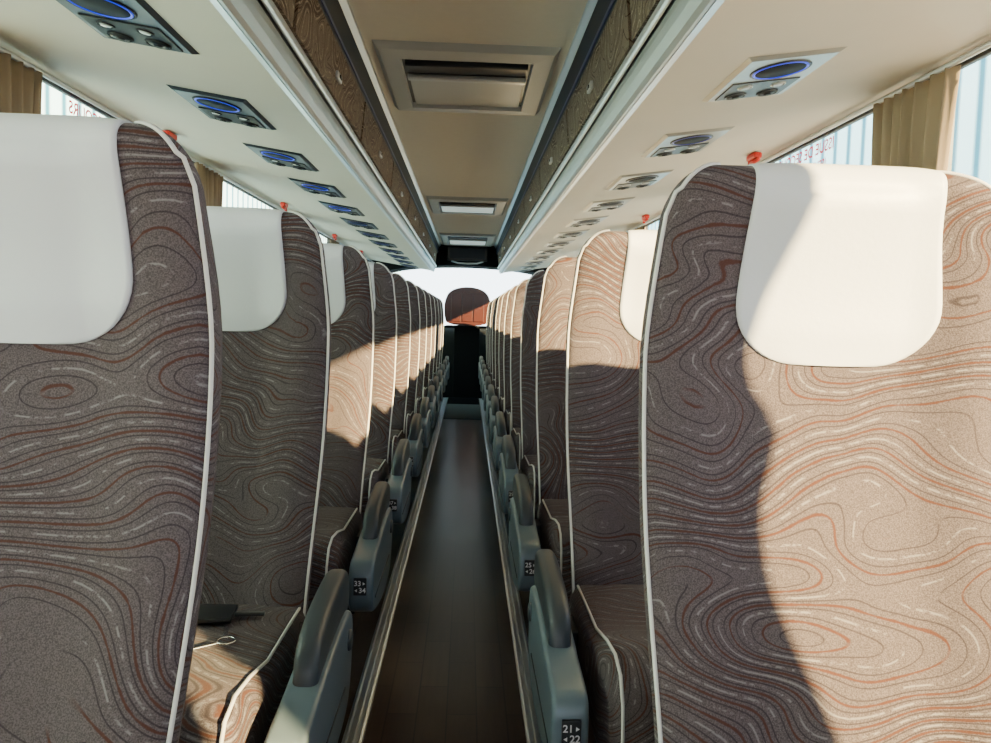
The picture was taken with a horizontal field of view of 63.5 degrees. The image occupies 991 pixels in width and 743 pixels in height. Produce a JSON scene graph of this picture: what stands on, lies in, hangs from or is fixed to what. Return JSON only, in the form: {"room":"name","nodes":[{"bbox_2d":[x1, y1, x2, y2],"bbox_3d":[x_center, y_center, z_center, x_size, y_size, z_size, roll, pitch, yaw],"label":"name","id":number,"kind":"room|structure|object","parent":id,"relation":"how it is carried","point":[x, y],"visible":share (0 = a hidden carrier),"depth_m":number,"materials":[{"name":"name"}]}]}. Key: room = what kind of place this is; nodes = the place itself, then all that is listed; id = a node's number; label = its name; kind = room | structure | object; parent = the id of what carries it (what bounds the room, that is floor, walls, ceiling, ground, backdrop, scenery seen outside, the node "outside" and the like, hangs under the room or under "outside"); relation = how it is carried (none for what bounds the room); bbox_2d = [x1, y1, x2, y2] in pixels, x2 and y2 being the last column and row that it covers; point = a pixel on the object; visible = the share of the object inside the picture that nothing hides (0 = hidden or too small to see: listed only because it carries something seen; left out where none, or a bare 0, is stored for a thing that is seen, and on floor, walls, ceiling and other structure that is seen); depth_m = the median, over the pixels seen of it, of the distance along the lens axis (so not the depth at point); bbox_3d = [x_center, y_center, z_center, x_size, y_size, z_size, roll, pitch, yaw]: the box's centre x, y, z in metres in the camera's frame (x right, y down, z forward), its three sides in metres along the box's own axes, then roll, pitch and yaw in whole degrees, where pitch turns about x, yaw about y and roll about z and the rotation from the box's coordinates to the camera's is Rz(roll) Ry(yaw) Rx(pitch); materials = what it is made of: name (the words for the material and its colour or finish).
{"room":"vehicle interior","nodes":[
{"label":"vehicle interior","id":0,"kind":"room"},
{"bbox_2d":[368,244,546,274],"bbox_3d":[-0.370,-1.420,10.495,2.560,0.540,0.530,2,4,-2],"label":"wall header","id":1,"kind":"structure","parent":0,"point":[492,263],"depth_m":10.23,"materials":[{"name":"black plastic"}]},
{"bbox_2d":[447,246,487,263],"bbox_3d":[-0.357,-1.466,10.152,0.520,0.220,0.130,2,4,-2],"label":"monitor","id":2,"kind":"object","parent":1,"relation":"attached to","point":[454,254],"visible":1,"depth_m":10.11,"materials":[{"name":"black plastic"}]},
{"bbox_2d":[450,248,484,258],"bbox_3d":[-0.355,-1.489,10.113,0.440,0.130,0.008,2,4,-2],"label":"screen","id":3,"kind":"object","parent":2,"relation":"on","point":[455,253],"depth_m":10.11,"materials":[{"name":"black"}]},
{"bbox_2d":[338,397,594,742],"bbox_3d":[-0.180,0.779,3.634,2.560,0.060,12.350,2,4,-2],"label":"floor","id":4,"kind":"structure","parent":0,"point":[448,674],"depth_m":2.58,"materials":[{"name":"brown wood"}]},
{"bbox_2d":[0,113,222,742],"bbox_3d":[-0.488,0.348,0.596,0.557,1.196,0.734,2,4,-2],"label":"seat","id":5,"kind":"object","parent":4,"relation":"on","point":[111,336],"visible":1,"depth_m":0.83,"materials":[{"name":"fabric"}]},
{"bbox_2d":[179,206,352,742],"bbox_3d":[-0.513,0.299,1.304,0.557,1.196,0.734,2,4,-2],"label":"seat","id":6,"kind":"object","parent":4,"relation":"on","point":[285,676],"visible":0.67,"depth_m":1.49,"materials":[{"name":"brown fabric"}]},
{"bbox_2d":[193,627,235,649],"bbox_3d":[-0.428,0.418,1.246,0.050,0.004,0.093,3,4,16],"label":"ring","id":7,"kind":"object","parent":6,"relation":"on","point":[225,629],"visible":0.88,"depth_m":1.23,"materials":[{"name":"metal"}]},
{"bbox_2d":[197,604,264,623],"bbox_3d":[-0.497,0.410,1.352,0.210,0.009,0.070,1,4,-8],"label":"tablet case","id":8,"kind":"object","parent":6,"relation":"on","point":[216,613],"visible":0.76,"depth_m":1.35,"materials":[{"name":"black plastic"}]},
{"bbox_2d":[179,604,305,742],"bbox_3d":[-0.559,0.507,1.223,0.452,0.203,0.523,2,4,-2],"label":"seat cushion","id":9,"kind":"object","parent":6,"relation":"on","point":[235,691],"depth_m":1.16,"materials":[{"name":"fabric"}]},
{"bbox_2d":[308,243,392,611],"bbox_3d":[-0.538,0.247,2.046,0.557,1.196,0.734,2,4,-2],"label":"seat","id":10,"kind":"object","parent":4,"relation":"on","point":[341,540],"visible":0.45,"depth_m":2.22,"materials":[{"name":"brown fabric"}]},
{"bbox_2d":[308,506,361,609],"bbox_3d":[-0.585,0.455,1.966,0.452,0.203,0.523,2,4,-2],"label":"seat cushion","id":11,"kind":"object","parent":10,"relation":"on","point":[339,528],"depth_m":1.88,"materials":[{"name":"fabric"}]},
{"bbox_2d":[347,262,412,613],"bbox_3d":[-0.564,0.196,2.789,0.557,1.196,0.734,2,4,-2],"label":"seat","id":12,"kind":"object","parent":4,"relation":"on","point":[383,287],"visible":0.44,"depth_m":2.97,"materials":[{"name":"brown fabric"}]},
{"bbox_2d":[361,458,388,526],"bbox_3d":[-0.611,0.404,2.708,0.452,0.203,0.523,2,4,-2],"label":"seat cushion","id":13,"kind":"object","parent":12,"relation":"on","point":[376,469],"depth_m":2.60,"materials":[{"name":"fabric"}]},
{"bbox_2d":[341,397,447,742],"bbox_3d":[-0.418,0.686,4.346,0.046,0.015,10.600,2,4,-2],"label":"trim","id":14,"kind":"structure","parent":4,"relation":"on","point":[357,722],"depth_m":2.57,"materials":[{"name":"metal"}]},
{"bbox_2d":[388,273,423,476],"bbox_3d":[-0.590,0.144,3.532,0.557,1.196,0.734,2,4,-2],"label":"seat","id":15,"kind":"object","parent":4,"relation":"on","point":[416,438],"visible":0.25,"depth_m":3.72,"materials":[{"name":"brown fabric"}]},
{"bbox_2d":[388,430,404,474],"bbox_3d":[-0.636,0.352,3.451,0.452,0.203,0.523,2,4,-2],"label":"seat cushion","id":16,"kind":"object","parent":15,"relation":"on","point":[396,435],"depth_m":3.24,"materials":[{"name":"fabric"}]},
{"bbox_2d":[404,280,430,447],"bbox_3d":[-0.615,0.093,4.275,0.557,1.196,0.734,2,4,-2],"label":"seat","id":17,"kind":"object","parent":4,"relation":"on","point":[425,412],"visible":0.23,"depth_m":4.46,"materials":[{"name":"brown fabric"}]},
{"bbox_2d":[404,410,414,438],"bbox_3d":[-0.662,0.301,4.194,0.452,0.203,0.523,2,4,-2],"label":"seat cushion","id":18,"kind":"object","parent":17,"relation":"on","point":[409,413],"depth_m":3.98,"materials":[{"name":"fabric"}]},
{"bbox_2d":[415,285,436,427],"bbox_3d":[-0.641,0.041,5.018,0.557,1.196,0.734,2,4,-2],"label":"seat","id":19,"kind":"object","parent":4,"relation":"on","point":[422,300],"visible":0.24,"depth_m":5.21,"materials":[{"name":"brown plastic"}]},
{"bbox_2d":[415,397,421,413],"bbox_3d":[-0.687,0.249,4.937,0.452,0.203,0.523,2,4,-2],"label":"seat cushion","id":20,"kind":"object","parent":19,"relation":"on","point":[418,399],"depth_m":4.74,"materials":[{"name":"fabric"}]},
{"bbox_2d":[423,289,440,412],"bbox_3d":[-0.666,-0.010,5.760,0.557,1.196,0.734,2,4,-2],"label":"seat","id":21,"kind":"object","parent":4,"relation":"on","point":[427,296],"visible":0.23,"depth_m":5.95,"materials":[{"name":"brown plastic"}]},
{"bbox_2d":[423,387,427,396],"bbox_3d":[-0.713,0.198,5.680,0.452,0.203,0.523,2,4,-2],"label":"seat cushion","id":22,"kind":"object","parent":21,"relation":"on","point":[425,389],"depth_m":5.51,"materials":[{"name":"fabric"}]},
{"bbox_2d":[428,292,443,401],"bbox_3d":[-0.692,-0.062,6.503,0.557,1.196,0.734,2,4,-2],"label":"seat","id":23,"kind":"object","parent":4,"relation":"on","point":[439,373],"visible":0.2,"depth_m":6.70,"materials":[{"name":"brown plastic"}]},
{"bbox_2d":[433,295,445,392],"bbox_3d":[-0.718,-0.113,7.246,0.557,1.196,0.734,2,4,-2],"label":"seat","id":24,"kind":"object","parent":4,"relation":"on","point":[442,367],"visible":0.16,"depth_m":7.44,"materials":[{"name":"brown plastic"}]},
{"bbox_2d":[435,296,447,384],"bbox_3d":[-0.743,-0.165,7.989,0.557,1.196,0.734,2,4,-2],"label":"seat","id":25,"kind":"object","parent":4,"relation":"on","point":[439,302],"visible":0.17,"depth_m":8.19,"materials":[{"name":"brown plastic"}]},
{"bbox_2d":[439,299,449,378],"bbox_3d":[-0.769,-0.216,8.732,0.557,1.196,0.734,2,4,-2],"label":"seat","id":26,"kind":"object","parent":4,"relation":"on","point":[442,311],"visible":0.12,"depth_m":8.93,"materials":[{"name":"brown fabric"}]},
{"bbox_2d":[443,404,481,419],"bbox_3d":[-0.343,0.417,8.392,0.370,0.004,1.300,2,4,-2],"label":"step","id":27,"kind":"structure","parent":4,"relation":"on","point":[452,411],"depth_m":8.30,"materials":[{"name":"grey"}]},
{"bbox_2d":[447,397,479,404],"bbox_3d":[-0.378,0.346,9.414,0.370,0.004,0.750,2,4,-2],"label":"trim","id":28,"kind":"structure","parent":4,"relation":"on","point":[451,400],"depth_m":9.40,"materials":[{"name":"black plastic"}]},
{"bbox_2d":[478,302,490,377],"bbox_3d":[0.086,-0.207,8.958,0.551,1.196,0.725,2,4,-2],"label":"seat","id":29,"kind":"object","parent":4,"relation":"on","point":[481,357],"visible":0.12,"depth_m":9.13,"materials":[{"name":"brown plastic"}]},
{"bbox_2d":[479,299,493,383],"bbox_3d":[0.111,-0.155,8.210,0.551,1.196,0.725,2,4,-2],"label":"seat","id":30,"kind":"object","parent":4,"relation":"on","point":[482,361],"visible":0.16,"depth_m":8.39,"materials":[{"name":"brown fabric"}]},
{"bbox_2d":[480,298,495,391],"bbox_3d":[0.137,-0.103,7.462,0.551,1.196,0.725,2,4,-2],"label":"seat","id":31,"kind":"object","parent":4,"relation":"on","point":[493,303],"visible":0.15,"depth_m":7.64,"materials":[{"name":"brown fabric"}]},
{"bbox_2d":[481,295,500,399],"bbox_3d":[0.163,-0.051,6.715,0.551,1.196,0.725,2,4,-2],"label":"seat","id":32,"kind":"object","parent":4,"relation":"on","point":[485,372],"visible":0.19,"depth_m":6.89,"materials":[{"name":"brown fabric"}]},
{"bbox_2d":[483,293,503,410],"bbox_3d":[0.189,0.001,5.967,0.551,1.196,0.725,2,4,-2],"label":"seat","id":33,"kind":"object","parent":4,"relation":"on","point":[487,378],"visible":0.17,"depth_m":6.14,"materials":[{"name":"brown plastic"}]},
{"bbox_2d":[495,387,498,400],"bbox_3d":[0.228,0.211,5.888,0.452,0.203,0.523,2,4,-2],"label":"seat cushion","id":34,"kind":"object","parent":33,"relation":"on","point":[496,388],"depth_m":5.72,"materials":[{"name":"fabric"}]},
{"bbox_2d":[485,289,509,424],"bbox_3d":[0.214,0.052,5.219,0.551,1.196,0.725,2,4,-2],"label":"seat","id":35,"kind":"object","parent":4,"relation":"on","point":[491,393],"visible":0.15,"depth_m":5.39,"materials":[{"name":"brown fabric"}]},
{"bbox_2d":[499,396,503,411],"bbox_3d":[0.254,0.263,5.141,0.452,0.203,0.523,2,4,-2],"label":"seat cushion","id":36,"kind":"object","parent":35,"relation":"on","point":[501,398],"depth_m":5.05,"materials":[{"name":"fabric"}]},
{"bbox_2d":[488,285,517,443],"bbox_3d":[0.240,0.104,4.471,0.551,1.196,0.725,2,4,-2],"label":"seat","id":37,"kind":"object","parent":4,"relation":"on","point":[494,408],"visible":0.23,"depth_m":4.64,"materials":[{"name":"brown fabric"}]},
{"bbox_2d":[504,410,510,434],"bbox_3d":[0.280,0.314,4.393,0.452,0.203,0.523,2,4,-2],"label":"seat cushion","id":38,"kind":"object","parent":37,"relation":"on","point":[507,413],"depth_m":4.18,"materials":[{"name":"fabric"}]},
{"bbox_2d":[479,398,541,742],"bbox_3d":[0.011,0.697,4.362,0.046,0.015,10.600,2,4,-2],"label":"trim","id":39,"kind":"structure","parent":4,"relation":"on","point":[517,623],"depth_m":2.65,"materials":[{"name":"metal"}]},
{"bbox_2d":[492,279,528,470],"bbox_3d":[0.266,0.156,3.724,0.551,1.196,0.725,2,4,-2],"label":"seat","id":40,"kind":"object","parent":4,"relation":"on","point":[499,430],"visible":0.23,"depth_m":3.89,"materials":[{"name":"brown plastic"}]},
{"bbox_2d":[511,428,521,468],"bbox_3d":[0.305,0.366,3.645,0.452,0.203,0.523,2,4,-2],"label":"seat cushion","id":41,"kind":"object","parent":40,"relation":"on","point":[515,432],"depth_m":3.41,"materials":[{"name":"fabric"}]},
{"bbox_2d":[498,270,545,518],"bbox_3d":[0.292,0.208,2.976,0.551,1.196,0.725,2,4,-2],"label":"seat","id":42,"kind":"object","parent":4,"relation":"on","point":[507,465],"visible":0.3,"depth_m":3.14,"materials":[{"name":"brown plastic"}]},
{"bbox_2d":[521,455,538,518],"bbox_3d":[0.331,0.418,2.897,0.452,0.203,0.523,2,4,-2],"label":"seat cushion","id":43,"kind":"object","parent":42,"relation":"on","point":[529,463],"depth_m":2.68,"materials":[{"name":"fabric"}]},
{"bbox_2d":[508,256,577,602],"bbox_3d":[0.318,0.260,2.228,0.551,1.196,0.725,2,4,-2],"label":"seat","id":44,"kind":"object","parent":4,"relation":"on","point":[528,535],"visible":0.28,"depth_m":2.38,"materials":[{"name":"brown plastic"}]},
{"bbox_2d":[537,499,570,602],"bbox_3d":[0.357,0.470,2.150,0.452,0.203,0.523,2,4,-2],"label":"seat cushion","id":45,"kind":"object","parent":44,"relation":"on","point":[552,514],"depth_m":2.01,"materials":[{"name":"fabric"}]},
{"bbox_2d":[528,230,656,742],"bbox_3d":[0.343,0.312,1.480,0.551,1.196,0.725,2,4,-2],"label":"seat","id":46,"kind":"object","parent":4,"relation":"on","point":[589,656],"visible":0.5,"depth_m":1.63,"materials":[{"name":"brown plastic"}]},
{"bbox_2d":[569,584,654,742],"bbox_3d":[0.383,0.522,1.402,0.452,0.203,0.523,2,4,-2],"label":"seat cushion","id":47,"kind":"object","parent":46,"relation":"on","point":[609,629],"depth_m":1.27,"materials":[{"name":"fabric"}]},
{"bbox_2d":[638,162,990,742],"bbox_3d":[0.369,0.364,0.732,0.551,1.196,0.725,2,4,-2],"label":"seat","id":48,"kind":"object","parent":4,"relation":"on","point":[814,420],"visible":1,"depth_m":0.96,"materials":[{"name":"fabric"}]},
{"bbox_2d":[338,0,596,245],"bbox_3d":[-0.143,-1.205,4.074,0.800,0.040,13.500,2,4,-2],"label":"ceiling","id":49,"kind":"structure","parent":0,"point":[453,154],"depth_m":3.60,"materials":[{"name":"plastic"}]},
{"bbox_2d":[0,0,440,271],"bbox_3d":[-0.948,-1.036,3.757,0.938,0.400,12.900,2,4,-2],"label":"luggage rack","id":50,"kind":"object","parent":49,"relation":"attached to","point":[300,64],"visible":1,"depth_m":2.38,"materials":[{"name":"beige plastic"}]},
{"bbox_2d":[56,0,198,54],"bbox_3d":[-0.789,-0.737,1.667,0.222,0.041,0.364,2,4,-2],"label":"panel","id":51,"kind":"object","parent":50,"relation":"attached to","point":[129,21],"visible":1,"depth_m":1.68,"materials":[{"name":"black plastic"}]},
{"bbox_2d":[96,21,114,28],"bbox_3d":[-0.833,-0.742,1.710,0.038,0.011,0.038,2,4,-2],"label":"reading lamp","id":52,"kind":"object","parent":51,"relation":"on","point":[100,24],"depth_m":1.70,"materials":[{"name":"white"}]},
{"bbox_2d":[136,28,154,36],"bbox_3d":[-0.750,-0.727,1.714,0.038,0.011,0.038,2,4,-2],"label":"reading lamp","id":53,"kind":"object","parent":51,"relation":"on","point":[147,32],"depth_m":1.71,"materials":[{"name":"white"}]},
{"bbox_2d":[162,130,176,140],"bbox_3d":[-1.235,-0.881,3.025,0.032,0.044,0.099,2,4,-2],"label":"hammer","id":54,"kind":"object","parent":50,"relation":"attached to","point":[168,132],"visible":0.28,"depth_m":3.01,"materials":[{"name":"red plastic"}]},
{"bbox_2d":[166,84,276,129],"bbox_3d":[-0.814,-0.789,2.415,0.222,0.041,0.364,2,4,-2],"label":"panel","id":55,"kind":"object","parent":50,"relation":"attached to","point":[223,108],"visible":1,"depth_m":2.37,"materials":[{"name":"black plastic"}]},
{"bbox_2d":[209,111,221,115],"bbox_3d":[-0.859,-0.794,2.458,0.038,0.011,0.038,2,4,-2],"label":"reading lamp","id":56,"kind":"object","parent":55,"relation":"on","point":[218,113],"depth_m":2.45,"materials":[{"name":"white"}]},
{"bbox_2d":[237,116,248,120],"bbox_3d":[-0.776,-0.779,2.462,0.038,0.011,0.038,2,4,-2],"label":"reading lamp","id":57,"kind":"object","parent":55,"relation":"on","point":[245,118],"depth_m":2.45,"materials":[{"name":"white"}]},
{"bbox_2d":[243,143,318,171],"bbox_3d":[-0.840,-0.841,3.162,0.222,0.041,0.364,2,4,-2],"label":"panel","id":58,"kind":"object","parent":50,"relation":"attached to","point":[277,157],"visible":1,"depth_m":3.11,"materials":[{"name":"black plastic"}]},
{"bbox_2d":[280,202,287,210],"bbox_3d":[-1.300,-1.013,4.919,0.032,0.044,0.099,2,4,-2],"label":"hammer","id":59,"kind":"object","parent":50,"relation":"attached to","point":[283,205],"visible":0.97,"depth_m":4.88,"materials":[{"name":"red plastic"}]},
{"bbox_2d":[287,177,346,197],"bbox_3d":[-0.866,-0.893,3.910,0.222,0.041,0.364,2,4,-2],"label":"panel","id":60,"kind":"object","parent":50,"relation":"attached to","point":[312,187],"visible":1,"depth_m":3.86,"materials":[{"name":"black plastic"}]},
{"bbox_2d":[319,201,364,215],"bbox_3d":[-0.892,-0.945,4.658,0.222,0.041,0.364,2,4,-2],"label":"panel","id":61,"kind":"object","parent":50,"relation":"attached to","point":[353,211],"visible":1,"depth_m":4.60,"materials":[{"name":"black plastic"}]},
{"bbox_2d":[339,217,377,229],"bbox_3d":[-0.917,-0.997,5.406,0.222,0.041,0.364,2,4,-2],"label":"panel","id":62,"kind":"object","parent":50,"relation":"attached to","point":[355,223],"visible":1,"depth_m":5.35,"materials":[{"name":"black"}]},
{"bbox_2d":[356,230,389,239],"bbox_3d":[-0.943,-1.049,6.154,0.222,0.041,0.364,2,4,-2],"label":"panel","id":63,"kind":"object","parent":50,"relation":"attached to","point":[364,233],"visible":1,"depth_m":6.09,"materials":[{"name":"black"}]},
{"bbox_2d":[368,239,397,247],"bbox_3d":[-0.969,-1.100,6.901,0.222,0.041,0.364,2,4,-2],"label":"panel","id":64,"kind":"object","parent":50,"relation":"attached to","point":[390,245],"visible":1,"depth_m":6.84,"materials":[{"name":"black plastic"}]},
{"bbox_2d":[379,247,403,253],"bbox_3d":[-0.995,-1.152,7.649,0.222,0.041,0.364,2,4,-2],"label":"panel","id":65,"kind":"object","parent":50,"relation":"attached to","point":[382,249],"visible":1,"depth_m":7.59,"materials":[{"name":"black plastic"}]},
{"bbox_2d":[386,253,409,259],"bbox_3d":[-1.021,-1.204,8.397,0.222,0.041,0.364,2,4,-2],"label":"panel","id":66,"kind":"object","parent":50,"relation":"attached to","point":[390,255],"visible":1,"depth_m":8.35,"materials":[{"name":"black plastic"}]},
{"bbox_2d":[394,259,413,263],"bbox_3d":[-1.046,-1.256,9.145,0.222,0.041,0.364,2,4,-2],"label":"panel","id":67,"kind":"object","parent":50,"relation":"attached to","point":[397,260],"visible":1,"depth_m":9.06,"materials":[{"name":"black plastic"}]},
{"bbox_2d":[399,263,417,267],"bbox_3d":[-1.072,-1.308,9.892,0.222,0.041,0.364,2,4,-2],"label":"panel","id":68,"kind":"object","parent":50,"relation":"attached to","point":[405,265],"visible":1,"depth_m":9.81,"materials":[{"name":"black plastic"}]},
{"bbox_2d":[372,40,561,115],"bbox_3d":[-0.109,-1.098,3.069,0.630,0.034,0.840,2,4,-2],"label":"roof hatch","id":69,"kind":"object","parent":49,"relation":"attached to","point":[419,76],"visible":1,"depth_m":2.97,"materials":[{"name":"light grey plastic"}]},
{"bbox_2d":[411,81,522,107],"bbox_3d":[-0.113,-1.113,3.194,0.430,0.009,0.370,2,4,-2],"label":"roller blind","id":70,"kind":"object","parent":69,"relation":"hanging from","point":[424,94],"depth_m":3.21,"materials":[{"name":"grey fabric"}]},
{"bbox_2d":[426,196,508,215],"bbox_3d":[-0.228,-1.338,6.519,0.630,0.034,0.900,2,4,-2],"label":"roof hatch","id":71,"kind":"object","parent":49,"relation":"attached to","point":[438,204],"visible":1,"depth_m":6.43,"materials":[{"name":"grey plastic"}]},
{"bbox_2d":[441,207,493,212],"bbox_3d":[-0.233,-1.353,6.658,0.430,0.009,0.400,2,4,-2],"label":"roller blind","id":72,"kind":"object","parent":71,"relation":"hanging from","point":[443,209],"depth_m":6.69,"materials":[{"name":"white"}]},
{"bbox_2d":[439,233,495,246],"bbox_3d":[-0.328,-1.538,9.411,0.630,0.034,1.300,2,4,-2],"label":"roof hatch","id":73,"kind":"object","parent":49,"relation":"attached to","point":[459,239],"visible":1,"depth_m":9.31,"materials":[{"name":"grey plastic"}]},
{"bbox_2d":[450,240,485,244],"bbox_3d":[-0.336,-1.560,9.649,0.430,0.009,0.600,2,4,-2],"label":"roller blind","id":74,"kind":"object","parent":73,"relation":"hanging from","point":[452,242],"depth_m":9.65,"materials":[{"name":"white"}]},
{"bbox_2d":[494,0,990,273],"bbox_3d":[0.673,-0.993,3.816,0.938,0.400,12.900,2,4,-2],"label":"luggage rack","id":75,"kind":"object","parent":49,"relation":"attached to","point":[640,72],"visible":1,"depth_m":2.18,"materials":[{"name":"beige plastic"}]},
{"bbox_2d":[520,264,540,268],"bbox_3d":[0.409,-1.238,9.437,0.222,0.041,0.364,2,4,-2],"label":"panel","id":76,"kind":"object","parent":75,"relation":"attached to","point":[530,266],"visible":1,"depth_m":9.38,"materials":[{"name":"black plastic"}]},
{"bbox_2d":[525,260,545,264],"bbox_3d":[0.435,-1.186,8.689,0.222,0.041,0.364,2,4,-2],"label":"panel","id":77,"kind":"object","parent":75,"relation":"attached to","point":[540,261],"visible":1,"depth_m":8.65,"materials":[{"name":"black"}]},
{"bbox_2d":[529,254,554,259],"bbox_3d":[0.461,-1.134,7.941,0.222,0.041,0.364,2,4,-2],"label":"panel","id":78,"kind":"object","parent":75,"relation":"attached to","point":[544,256],"visible":1,"depth_m":7.88,"materials":[{"name":"black"}]},
{"bbox_2d":[536,248,562,253],"bbox_3d":[0.486,-1.082,7.193,0.222,0.041,0.364,2,4,-2],"label":"panel","id":79,"kind":"object","parent":75,"relation":"attached to","point":[557,249],"visible":1,"depth_m":7.12,"materials":[{"name":"black"}]},
{"bbox_2d":[543,239,575,246],"bbox_3d":[0.512,-1.030,6.446,0.222,0.041,0.364,2,4,-2],"label":"panel","id":80,"kind":"object","parent":75,"relation":"attached to","point":[559,243],"visible":1,"depth_m":6.39,"materials":[{"name":"black"}]},
{"bbox_2d":[553,229,589,237],"bbox_3d":[0.538,-0.978,5.698,0.222,0.041,0.364,2,4,-2],"label":"panel","id":81,"kind":"object","parent":75,"relation":"attached to","point":[579,232],"visible":1,"depth_m":5.63,"materials":[{"name":"black"}]},
{"bbox_2d":[565,215,609,226],"bbox_3d":[0.564,-0.926,4.950,0.222,0.041,0.364,2,4,-2],"label":"panel","id":82,"kind":"object","parent":75,"relation":"attached to","point":[594,220],"visible":1,"depth_m":4.89,"materials":[{"name":"black"}]},
{"bbox_2d":[583,197,634,211],"bbox_3d":[0.589,-0.874,4.202,0.222,0.041,0.364,2,4,-2],"label":"panel","id":83,"kind":"object","parent":75,"relation":"attached to","point":[612,204],"visible":1,"depth_m":4.15,"materials":[{"name":"black"}]},
{"bbox_2d":[605,170,672,189],"bbox_3d":[0.615,-0.823,3.455,0.222,0.041,0.364,2,4,-2],"label":"panel","id":84,"kind":"object","parent":75,"relation":"attached to","point":[641,180],"visible":1,"depth_m":3.40,"materials":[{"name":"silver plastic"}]},
{"bbox_2d":[642,215,649,222],"bbox_3d":[0.938,-0.953,5.001,0.032,0.044,0.099,2,4,-2],"label":"hammer","id":85,"kind":"object","parent":75,"relation":"attached to","point":[645,218],"visible":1,"depth_m":4.96,"materials":[{"name":"red plastic"}]},
{"bbox_2d":[641,126,734,157],"bbox_3d":[0.641,-0.771,2.707,0.222,0.041,0.364,2,4,-2],"label":"panel","id":86,"kind":"object","parent":75,"relation":"attached to","point":[688,142],"visible":1,"depth_m":2.66,"materials":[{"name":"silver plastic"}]},
{"bbox_2d":[746,152,761,164],"bbox_3d":[1.003,-0.822,3.106,0.032,0.044,0.099,2,4,-2],"label":"hammer","id":87,"kind":"object","parent":75,"relation":"attached to","point":[753,158],"visible":0.91,"depth_m":3.08,"materials":[{"name":"red plastic"}]},
{"bbox_2d":[702,46,847,101],"bbox_3d":[0.667,-0.719,1.959,0.222,0.041,0.364,2,4,-2],"label":"panel","id":88,"kind":"object","parent":75,"relation":"attached to","point":[767,75],"visible":1,"depth_m":1.91,"materials":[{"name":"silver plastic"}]},
{"bbox_2d":[737,85,752,90],"bbox_3d":[0.625,-0.711,2.003,0.038,0.011,0.038,2,4,-2],"label":"reading lamp","id":89,"kind":"object","parent":88,"relation":"on","point":[739,87],"depth_m":2.00,"materials":[{"name":"white plastic"}]},
{"bbox_2d":[770,82,785,86],"bbox_3d":[0.708,-0.721,2.006,0.038,0.011,0.038,2,4,-2],"label":"reading lamp","id":90,"kind":"object","parent":88,"relation":"on","point":[772,84],"depth_m":2.00,"materials":[{"name":"white plastic"}]},
{"bbox_3d":[-0.424,0.756,10.394,2.560,0.050,1.050,2,4,-2],"label":"floor","id":91,"kind":"structure","parent":0,"visible":0},
{"bbox_2d":[442,328,485,397],"bbox_3d":[-0.413,0.077,10.583,2.200,1.280,0.539,2,4,-2],"label":"dashboard","id":92,"kind":"object","parent":91,"relation":"on","point":[448,337],"visible":0.04,"depth_m":10.36,"materials":[{"name":"black plastic"}]},
{"bbox_2d":[444,287,489,397],"bbox_3d":[-0.369,-0.152,10.087,0.580,1.808,0.300,2,4,-2],"label":"seat","id":93,"kind":"object","parent":91,"relation":"on","point":[466,308],"visible":0.84,"depth_m":10.02,"materials":[{"name":"black fabric"}]},
{"bbox_2d":[445,325,485,328],"bbox_3d":[-0.357,-0.563,10.059,0.540,0.030,0.300,2,4,-2],"label":"shelf","id":94,"kind":"structure","parent":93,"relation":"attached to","point":[447,326],"depth_m":9.91,"materials":[{"name":"black"}]},
{"bbox_3d":[-1.439,0.317,4.135,0.055,0.840,13.500,2,4,-2],"label":"wall","id":95,"kind":"structure","parent":0,"visible":0},
{"bbox_2d":[0,46,372,261],"bbox_3d":[-1.384,-0.570,4.075,0.055,0.940,13.500,2,4,-2],"label":"window","id":96,"kind":"structure","parent":95,"relation":"in","point":[75,104],"depth_m":2.61,"materials":[{"name":"clear glass"}]},
{"bbox_2d":[0,53,42,113],"bbox_3d":[-1.299,-0.418,2.112,0.041,0.830,0.421,2,4,-2],"label":"curtain","id":97,"kind":"object","parent":96,"relation":"hanging from","point":[20,86],"visible":0.2,"depth_m":2.16,"materials":[{"name":"beige fabric"}]},
{"bbox_2d":[194,162,222,206],"bbox_3d":[-1.357,-0.533,3.777,0.044,0.830,0.380,2,4,-2],"label":"curtain","id":98,"kind":"object","parent":96,"relation":"hanging from","point":[212,183],"visible":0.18,"depth_m":3.77,"materials":[{"name":"beige fabric"}]},
{"bbox_3d":[1.063,0.384,4.226,0.055,0.840,13.500,2,4,-2],"label":"wall","id":99,"kind":"structure","parent":0,"visible":0},
{"bbox_2d":[632,40,990,229],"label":"window","id":100,"kind":"structure","parent":99,"relation":"in","point":[818,148],"depth_m":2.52,"materials":[{"name":"clear glass"}]},
{"bbox_2d":[871,65,960,170],"bbox_3d":[1.111,-0.353,2.192,0.040,0.830,0.404,2,4,-2],"label":"curtain","id":101,"kind":"object","parent":100,"relation":"hanging from","point":[913,127],"visible":0.25,"depth_m":2.12,"materials":[{"name":"beige fabric"}]},
{"bbox_2d":[928,79,954,170],"bbox_3d":[1.157,-0.362,2.121,0.040,0.980,0.070,2,4,-2],"label":"trim","id":102,"kind":"structure","parent":99,"relation":"attached to","point":[951,145],"depth_m":2.07,"materials":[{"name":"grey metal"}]},
{"label":"outside","id":103,"kind":"structure","parent":0,"visible":0},
{"bbox_3d":[-0.444,1.851,10.143,120.000,0.100,140.000,2,4,-2],"label":"ground","id":104,"kind":"structure","parent":103,"visible":0},
{"bbox_2d":[41,82,400,274],"bbox_3d":[-6.099,-3.751,26.610,0.400,8.500,66.000,2,4,-2],"label":"building","id":105,"kind":"structure","parent":104,"relation":"on","point":[54,102],"depth_m":10.25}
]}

